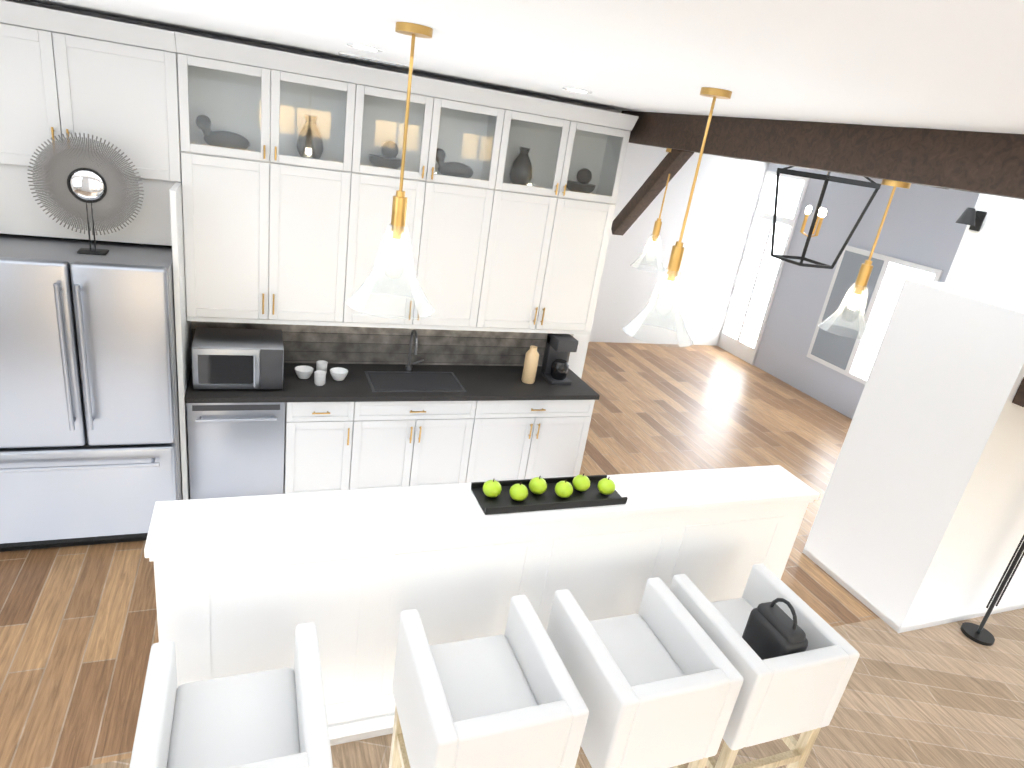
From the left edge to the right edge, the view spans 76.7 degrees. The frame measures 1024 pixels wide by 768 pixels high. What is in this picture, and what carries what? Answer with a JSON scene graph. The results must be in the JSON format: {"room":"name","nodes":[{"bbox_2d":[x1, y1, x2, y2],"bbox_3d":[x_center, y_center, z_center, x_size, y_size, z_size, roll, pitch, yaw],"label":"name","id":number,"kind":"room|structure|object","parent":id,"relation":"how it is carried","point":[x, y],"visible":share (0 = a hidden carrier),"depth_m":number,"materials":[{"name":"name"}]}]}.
{"room":"kitchen","nodes":[
{"label":"kitchen","id":0,"kind":"room"},
{"bbox_2d":[4,0,628,377],"bbox_3d":[-2.641,-0.749,4.306,7.220,3.040,0.148,0,23,-22],"label":"wall","id":1,"kind":"structure","parent":0,"point":[576,361],"depth_m":4.30,"materials":[{"name":"white paint"}]},
{"bbox_2d":[180,136,362,323],"bbox_3d":[-1.599,-0.991,4.330,1.050,1.074,0.327,0,23,-22],"label":"upper cabinet","id":2,"kind":"object","parent":1,"relation":"attached to","point":[278,229],"depth_m":4.18,"materials":[{"name":"white wood"}]},
{"bbox_2d":[195,115,249,149],"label":"decor","id":3,"kind":"object","parent":2,"relation":"in","point":[228,144],"depth_m":3.98,"materials":[{"name":"grey ceramic"}]},
{"bbox_2d":[297,115,323,158],"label":"decor","id":4,"kind":"object","parent":2,"relation":"in","point":[305,131],"depth_m":4.13,"materials":[{"name":"grey ceramic"}]},
{"bbox_2d":[191,321,573,365],"bbox_3d":[-0.867,-0.344,5.108,2.990,0.403,0.012,0,23,-22],"label":"tile backsplash","id":5,"kind":"structure","parent":1,"relation":"attached to","point":[335,344],"depth_m":5.10,"materials":[{"name":"tile"}]},
{"bbox_2d":[355,160,506,330],"bbox_3d":[-0.709,-0.989,4.689,1.110,1.074,0.327,0,23,-22],"label":"upper cabinet","id":6,"kind":"object","parent":1,"relation":"attached to","point":[452,223],"depth_m":4.58,"materials":[{"name":"white wood"}]},
{"bbox_2d":[369,140,401,168],"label":"decor","id":7,"kind":"object","parent":6,"relation":"in","point":[389,157],"depth_m":4.33,"materials":[{"name":"grey ceramic"}]},
{"bbox_2d":[436,148,472,177],"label":"decor","id":8,"kind":"object","parent":6,"relation":"in","point":[464,172],"depth_m":4.53,"materials":[{"name":"grey ceramic"}]},
{"bbox_2d":[487,176,617,331],"bbox_3d":[0.182,-0.988,5.048,1.050,1.074,0.327,0,23,-22],"label":"upper cabinet","id":9,"kind":"object","parent":1,"relation":"attached to","point":[554,239],"depth_m":4.93,"materials":[{"name":"white wood"}]},
{"bbox_2d":[509,147,531,185],"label":"decor","id":10,"kind":"object","parent":9,"relation":"in","point":[528,167],"depth_m":4.69,"materials":[{"name":"grey ceramic"}]},
{"bbox_2d":[566,168,595,192],"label":"decor","id":11,"kind":"object","parent":9,"relation":"in","point":[580,180],"depth_m":4.88,"materials":[{"name":"grey ceramic"}]},
{"bbox_2d":[0,342,1023,767],"bbox_3d":[1.572,1.346,5.053,16.000,0.120,10.300,0,23,-22],"label":"floor","id":12,"kind":"structure","parent":0,"point":[78,632],"depth_m":3.90,"materials":[{"name":"wood"}]},
{"bbox_2d":[0,233,182,551],"bbox_3d":[-2.629,0.047,4.007,1.020,1.795,0.928,0,23,-22],"label":"fridge","id":13,"kind":"object","parent":12,"relation":"on","point":[90,448],"visible":0.88,"depth_m":3.67,"materials":[{"name":"grey metal"}]},
{"bbox_2d":[27,133,143,254],"bbox_3d":[-2.351,-1.049,3.588,0.544,0.646,0.100,0,23,-22],"label":"decor","id":14,"kind":"object","parent":13,"relation":"on","point":[93,189],"visible":1,"depth_m":3.56,"materials":[{"name":"silver metal"}]},
{"bbox_2d":[0,0,191,499],"bbox_3d":[-2.635,-0.572,3.912,1.178,3.000,0.657,0,23,-22],"label":"tall cabinet","id":15,"kind":"object","parent":12,"relation":"on","point":[115,83],"visible":0.62,"depth_m":3.61,"materials":[{"name":"white wood"}]},
{"bbox_2d":[129,623,332,767],"bbox_3d":[-0.962,1.456,2.258,0.550,0.955,0.620,0,23,-22],"label":"stool","id":16,"kind":"object","parent":12,"relation":"on","point":[275,718],"visible":1,"depth_m":2.17,"materials":[{"name":"white fabric"}]},
{"bbox_2d":[186,402,285,498],"bbox_3d":[-1.948,0.420,4.604,0.601,0.875,0.626,0,23,-22],"label":"dishwasher","id":17,"kind":"object","parent":12,"relation":"on","point":[236,449],"visible":0.6,"depth_m":4.35,"materials":[{"name":"grey metal"}]},
{"bbox_2d":[284,402,367,493],"bbox_3d":[-1.446,0.400,4.857,0.511,0.876,0.618,0,23,-22],"label":"base cabinet","id":18,"kind":"object","parent":12,"relation":"on","point":[335,446],"depth_m":4.57,"materials":[{"name":"white wood"}]},
{"bbox_2d":[360,401,487,488],"bbox_3d":[-0.848,0.401,5.098,1.022,0.876,0.618,0,23,-22],"label":"base cabinet","id":19,"kind":"object","parent":12,"relation":"on","point":[407,443],"depth_m":4.83,"materials":[{"name":"white wood"}]},
{"bbox_2d":[144,465,819,745],"bbox_3d":[-0.037,1.000,3.455,3.230,1.200,0.755,0,23,-22],"label":"kitchen island","id":20,"kind":"object","parent":12,"relation":"on","point":[245,584],"visible":0.6,"depth_m":2.87,"materials":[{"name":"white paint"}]},
{"bbox_2d":[471,473,627,514],"bbox_3d":[0.185,0.485,3.049,0.720,0.108,0.220,0,23,-22],"label":"tray","id":21,"kind":"object","parent":20,"relation":"on","point":[493,496],"visible":0.98,"depth_m":3.02,"materials":[{"name":"black metal"}]},
{"bbox_2d":[389,595,588,767],"bbox_3d":[-0.155,1.457,2.583,0.550,0.955,0.620,0,23,-22],"label":"stool","id":22,"kind":"object","parent":12,"relation":"on","point":[511,698],"visible":1,"depth_m":2.39,"materials":[{"name":"white fabric"}]},
{"bbox_2d":[476,400,594,481],"bbox_3d":[0.009,0.402,5.443,1.071,0.876,0.618,0,23,-22],"label":"base cabinet","id":23,"kind":"object","parent":12,"relation":"on","point":[522,439],"depth_m":5.17,"materials":[{"name":"white wood"}]},
{"bbox_2d":[185,363,599,402],"bbox_3d":[-0.792,-0.017,4.918,2.990,0.040,0.637,0,23,-22],"label":"countertop","id":24,"kind":"structure","parent":23,"relation":"on","point":[486,383],"depth_m":4.81,"materials":[{"name":"grey stone"}]},
{"bbox_2d":[191,327,283,389],"bbox_3d":[-1.845,-0.160,4.377,0.550,0.305,0.453,0,23,-22],"label":"microwave","id":25,"kind":"object","parent":24,"relation":"on","point":[229,358],"visible":0.98,"depth_m":4.23,"materials":[{"name":"silver metal"}]},
{"bbox_2d":[295,360,347,385],"bbox_3d":[-1.372,-0.079,4.659,0.368,0.090,0.280,0,23,-22],"label":"dishes","id":26,"kind":"object","parent":24,"relation":"on","point":[320,372],"visible":1,"depth_m":4.65,"materials":[{"name":"white ceramic"}]},
{"bbox_2d":[405,329,423,370],"bbox_3d":[-0.724,-0.248,4.986,0.141,0.355,0.209,0,23,-22],"label":"faucet","id":27,"kind":"object","parent":24,"relation":"on","point":[408,366],"visible":1,"depth_m":5.02,"materials":[{"name":"black metal"}]},
{"bbox_2d":[365,371,466,391],"bbox_3d":[-0.732,-0.020,4.890,0.700,0.003,0.390,0,23,-22],"label":"sink basin","id":28,"kind":"object","parent":24,"relation":"in","point":[384,381],"visible":1,"depth_m":4.87,"materials":[{"name":"black metal"}]},
{"bbox_2d":[521,346,538,383],"bbox_3d":[0.151,-0.157,5.188,0.108,0.300,0.110,0,23,-22],"label":"bottle","id":29,"kind":"object","parent":24,"relation":"on","point":[530,365],"visible":1,"depth_m":5.15,"materials":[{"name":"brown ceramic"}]},
{"bbox_2d":[540,333,577,384],"bbox_3d":[0.390,-0.213,5.317,0.180,0.380,0.240,0,23,-22],"label":"coffee maker","id":30,"kind":"object","parent":24,"relation":"on","point":[555,365],"visible":0.96,"depth_m":5.27,"materials":[{"name":"grey plastic"}]},
{"bbox_2d":[547,577,742,767],"bbox_3d":[0.475,1.458,2.837,0.550,0.955,0.620,0,23,-22],"label":"stool","id":31,"kind":"object","parent":12,"relation":"on","point":[657,679],"visible":0.92,"depth_m":2.55,"materials":[{"name":"white fabric"}]},
{"bbox_2d":[670,564,859,767],"bbox_3d":[1.050,1.459,3.069,0.550,0.955,0.620,0,23,-22],"label":"stool","id":32,"kind":"object","parent":12,"relation":"on","point":[785,698],"visible":0.75,"depth_m":2.75,"materials":[{"name":"white fabric"}]},
{"bbox_2d":[742,598,807,659],"bbox_3d":[1.154,1.076,2.813,0.140,0.323,0.240,0,23,-22],"label":"handbag","id":33,"kind":"object","parent":32,"relation":"on","point":[773,629],"visible":0.85,"depth_m":2.77,"materials":[{"name":"black leather"}]},
{"bbox_2d":[802,133,1023,632],"bbox_3d":[4.232,-0.566,4.546,3.050,4.550,0.900,0,23,-22],"label":"wall","id":34,"kind":"structure","parent":12,"relation":"on","point":[918,523],"depth_m":4.27,"materials":[{"name":"white paint"}]},
{"bbox_2d":[955,207,986,230],"bbox_3d":[2.865,-1.032,4.042,0.163,0.130,0.110,0,23,-22],"label":"sconce","id":35,"kind":"object","parent":34,"relation":"attached to","point":[973,218],"visible":1,"depth_m":4.02,"materials":[{"name":"black metal"}]},
{"bbox_2d":[1012,377,1023,406],"bbox_3d":[3.523,0.077,3.893,1.150,0.170,0.229,0,23,-22],"label":"mantel shelf","id":36,"kind":"object","parent":34,"relation":"attached to","point":[1018,399],"visible":1,"depth_m":3.76,"materials":[{"name":"brown wood"}]},
{"bbox_2d":[960,535,1023,645],"bbox_3d":[3.344,1.177,4.295,0.200,1.260,0.200,0,23,-22],"label":"stand","id":37,"kind":"object","parent":12,"relation":"on","point":[979,634],"visible":1,"depth_m":4.42,"materials":[{"name":"black metal"}]},
{"bbox_2d":[26,0,1023,133],"bbox_3d":[-1.389,-0.919,0.838,7.250,0.150,6.800,0,23,-22],"label":"ceiling","id":38,"kind":"structure","parent":0,"point":[947,64],"depth_m":1.89,"materials":[{"name":"white paint"}]},
{"bbox_2d":[347,44,382,51],"bbox_3d":[-0.713,-1.630,3.138,0.170,0.006,0.170,0,23,-22],"label":"recessed light","id":39,"kind":"object","parent":38,"relation":"in","point":[364,47],"visible":1,"depth_m":3.11,"materials":[{"name":"white plastic"}]},
{"bbox_2d":[336,52,408,66],"bbox_3d":[-0.820,-1.907,3.806,0.400,0.011,0.160,0,23,-22],"label":"ceiling vent","id":40,"kind":"object","parent":38,"relation":"in","point":[371,59],"visible":1,"depth_m":3.77,"materials":[{"name":"white metal"}]},
{"bbox_2d":[346,22,433,318],"bbox_3d":[-0.385,-0.728,2.265,0.330,0.940,0.330,0,23,-22],"label":"pendant light","id":41,"kind":"object","parent":38,"relation":"hanging from","point":[396,248],"visible":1,"depth_m":2.32,"materials":[{"name":"gold metal"}]},
{"bbox_2d":[562,87,591,92],"bbox_3d":[0.370,-1.669,3.677,0.170,0.006,0.170,0,23,-22],"label":"recessed light","id":42,"kind":"object","parent":38,"relation":"in","point":[576,90],"visible":1,"depth_m":3.65,"materials":[{"name":"white plastic"}]},
{"bbox_2d":[622,87,731,346],"bbox_3d":[0.731,-0.689,2.732,0.320,1.020,0.320,0,23,-22],"label":"pendant light","id":43,"kind":"object","parent":38,"relation":"hanging from","point":[668,288],"visible":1,"depth_m":2.80,"materials":[{"name":"gold metal"}]},
{"bbox_2d":[589,114,768,344],"bbox_3d":[1.698,-2.854,9.067,4.680,4.750,0.150,0,23,-22],"label":"wall","id":44,"kind":"structure","parent":0,"point":[726,192],"depth_m":9.67,"materials":[{"name":"white paint"}]},
{"bbox_2d":[754,163,979,418],"bbox_3d":[4.851,-1.655,7.295,0.150,4.750,5.980,0,23,-22],"label":"wall","id":45,"kind":"structure","parent":0,"point":[921,226],"depth_m":8.52,"materials":[{"name":"grey paint"}]},
{"bbox_2d":[717,170,809,364],"bbox_3d":[3.747,-1.741,9.790,0.034,2.780,0.870,0,23,-22],"label":"window","id":46,"kind":"structure","parent":45,"relation":"in","point":[752,295],"depth_m":9.75,"materials":[{"name":"white glass"}]},
{"bbox_2d":[806,245,942,384],"bbox_3d":[4.437,-0.820,8.071,0.034,1.550,1.400,0,23,-22],"label":"window","id":47,"kind":"structure","parent":45,"relation":"in","point":[851,357],"depth_m":8.16,"materials":[{"name":"white"}]},
{"bbox_3d":[5.488,-2.115,5.046,8.650,1.330,9.900,0,23,-22],"label":"ceiling","id":48,"kind":"structure","parent":0,"visible":0},
{"bbox_2d":[611,111,945,235],"bbox_3d":[2.670,-2.058,5.227,3.437,2.114,0.767,0,23,-22],"label":"truss","id":49,"kind":"object","parent":48,"relation":"attached to","point":[672,163],"visible":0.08,"depth_m":4.73,"materials":[{"name":"brown wood"}]},
{"bbox_2d":[621,111,1023,199],"bbox_3d":[2.048,-0.744,2.300,0.220,0.220,6.500,0,23,-22],"label":"beam","id":50,"kind":"structure","parent":48,"relation":"attached to","point":[990,163],"depth_m":3.03,"materials":[{"name":"brown wood"}]},
{"bbox_2d":[632,148,671,272],"bbox_3d":[1.083,-1.258,4.697,0.270,0.850,0.270,0,23,-22],"label":"pendant light","id":51,"kind":"object","parent":50,"relation":"hanging from","point":[652,245],"visible":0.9,"depth_m":4.76,"materials":[{"name":"clear glass"}]},
{"bbox_2d":[818,179,910,339],"bbox_3d":[1.721,-0.599,3.112,0.250,0.730,0.250,0,23,-22],"label":"pendant light","id":52,"kind":"object","parent":50,"relation":"hanging from","point":[855,300],"visible":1,"depth_m":3.15,"materials":[{"name":"glass"}]},
{"bbox_2d":[770,123,880,268],"bbox_3d":[2.226,-1.518,4.511,0.497,1.360,0.497,0,23,-22],"label":"lantern chandelier","id":53,"kind":"object","parent":48,"relation":"hanging from","point":[819,210],"visible":0.88,"depth_m":4.57,"materials":[{"name":"black metal"}]}
]}

